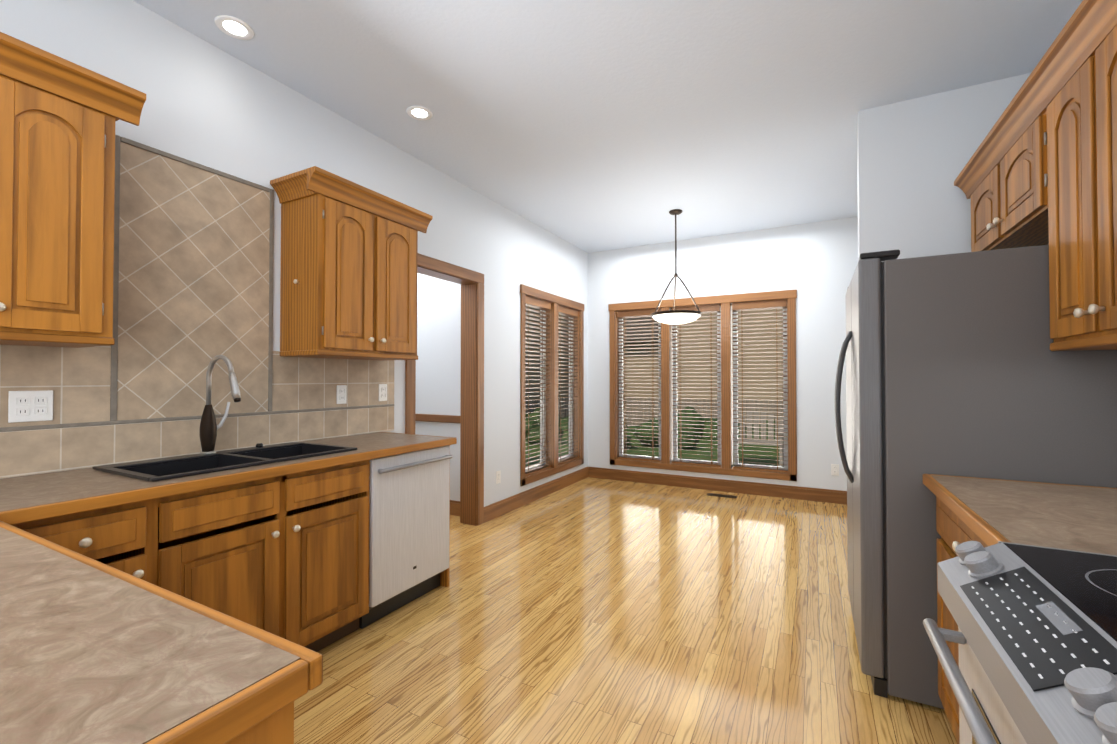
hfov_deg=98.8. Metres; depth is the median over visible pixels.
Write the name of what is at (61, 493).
countertop
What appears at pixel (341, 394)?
outlet
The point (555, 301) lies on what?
window
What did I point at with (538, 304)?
window blind
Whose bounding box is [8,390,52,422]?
outlet
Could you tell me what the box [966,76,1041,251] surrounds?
upper cabinet
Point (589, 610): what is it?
floor
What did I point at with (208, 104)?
wall
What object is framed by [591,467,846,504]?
baseboard
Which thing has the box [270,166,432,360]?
upper cabinet
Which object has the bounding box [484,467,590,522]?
baseboard
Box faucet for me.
[199,355,240,454]
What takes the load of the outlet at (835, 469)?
attached to the wall at (817, 260)
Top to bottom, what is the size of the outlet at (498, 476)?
0.115 m
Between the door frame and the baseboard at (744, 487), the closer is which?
the door frame
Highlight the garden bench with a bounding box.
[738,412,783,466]
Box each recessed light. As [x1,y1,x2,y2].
[214,15,254,39]
[406,106,432,119]
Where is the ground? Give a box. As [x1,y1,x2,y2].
[525,431,783,466]
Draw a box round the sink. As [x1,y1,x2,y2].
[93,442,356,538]
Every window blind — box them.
[525,296,550,475]
[558,305,577,464]
[617,308,660,461]
[671,304,720,466]
[732,300,787,472]
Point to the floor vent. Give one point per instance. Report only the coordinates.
(719, 495)
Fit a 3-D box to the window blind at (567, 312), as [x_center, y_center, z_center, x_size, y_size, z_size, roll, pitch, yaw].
[0.089,0.154,5.773,0.063,1.849,0.574,0,-1,28]
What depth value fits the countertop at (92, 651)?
0.61 m
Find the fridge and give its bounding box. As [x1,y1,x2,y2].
[834,245,1116,708]
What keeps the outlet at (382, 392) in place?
attached to the tile backsplash
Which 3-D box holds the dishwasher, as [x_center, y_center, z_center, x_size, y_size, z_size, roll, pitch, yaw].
[-1.045,0.877,2.791,0.636,0.864,0.578,0,-1,28]
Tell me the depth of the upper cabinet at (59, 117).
1.61 m
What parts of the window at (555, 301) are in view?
left window sash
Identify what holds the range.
on the floor
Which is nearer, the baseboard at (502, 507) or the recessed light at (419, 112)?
the recessed light at (419, 112)
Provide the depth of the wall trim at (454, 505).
4.50 m
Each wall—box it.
[0,0,587,506]
[415,273,460,500]
[588,217,855,490]
[852,72,1031,265]
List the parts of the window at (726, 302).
back window sash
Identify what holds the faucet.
on the countertop at (61, 493)
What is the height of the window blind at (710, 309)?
1.859 m
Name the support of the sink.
in the countertop at (61, 493)
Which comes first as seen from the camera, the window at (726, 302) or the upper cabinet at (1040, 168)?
the upper cabinet at (1040, 168)
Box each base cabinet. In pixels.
[12,445,449,651]
[22,529,311,743]
[936,496,987,743]
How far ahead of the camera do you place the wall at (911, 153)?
2.78 m
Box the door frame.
[405,253,483,525]
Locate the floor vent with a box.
[707,493,737,497]
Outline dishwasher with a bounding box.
[359,445,451,628]
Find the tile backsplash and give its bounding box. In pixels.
[0,134,393,478]
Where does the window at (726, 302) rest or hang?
in the wall at (817, 260)
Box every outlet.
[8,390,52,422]
[337,385,346,403]
[379,384,386,400]
[496,470,500,483]
[831,464,838,475]
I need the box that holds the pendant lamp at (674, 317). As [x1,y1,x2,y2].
[651,209,701,324]
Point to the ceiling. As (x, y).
(589, 126)
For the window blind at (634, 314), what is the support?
attached to the window at (726, 302)
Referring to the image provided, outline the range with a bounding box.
[923,541,1116,743]
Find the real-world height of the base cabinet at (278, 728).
0.872 m
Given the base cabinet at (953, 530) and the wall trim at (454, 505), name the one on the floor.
the base cabinet at (953, 530)
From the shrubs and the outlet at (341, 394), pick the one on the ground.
the shrubs
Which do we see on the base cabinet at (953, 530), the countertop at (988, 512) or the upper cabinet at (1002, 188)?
the countertop at (988, 512)
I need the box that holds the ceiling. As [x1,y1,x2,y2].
[133,0,1082,252]
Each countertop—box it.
[0,432,456,519]
[0,508,322,743]
[923,474,1116,554]
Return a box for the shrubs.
[525,406,774,448]
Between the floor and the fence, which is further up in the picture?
the fence
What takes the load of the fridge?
on the floor
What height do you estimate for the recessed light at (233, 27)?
0.006 m
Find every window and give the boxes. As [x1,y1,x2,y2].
[520,284,583,485]
[608,289,796,480]
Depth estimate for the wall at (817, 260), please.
5.21 m
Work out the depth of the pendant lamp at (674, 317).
4.59 m
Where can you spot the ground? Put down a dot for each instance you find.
(760, 457)
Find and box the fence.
[525,396,783,426]
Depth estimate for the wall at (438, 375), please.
4.55 m
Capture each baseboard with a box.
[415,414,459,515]
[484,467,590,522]
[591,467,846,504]
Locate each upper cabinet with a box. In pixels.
[0,32,145,347]
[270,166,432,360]
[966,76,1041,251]
[1038,0,1116,347]
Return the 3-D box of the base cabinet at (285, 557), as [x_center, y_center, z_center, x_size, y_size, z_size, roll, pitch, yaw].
[-1.514,0.863,1.969,0.630,0.872,2.510,0,-1,28]
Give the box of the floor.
[294,477,957,743]
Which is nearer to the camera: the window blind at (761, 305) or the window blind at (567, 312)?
the window blind at (761, 305)
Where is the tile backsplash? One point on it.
(193, 271)

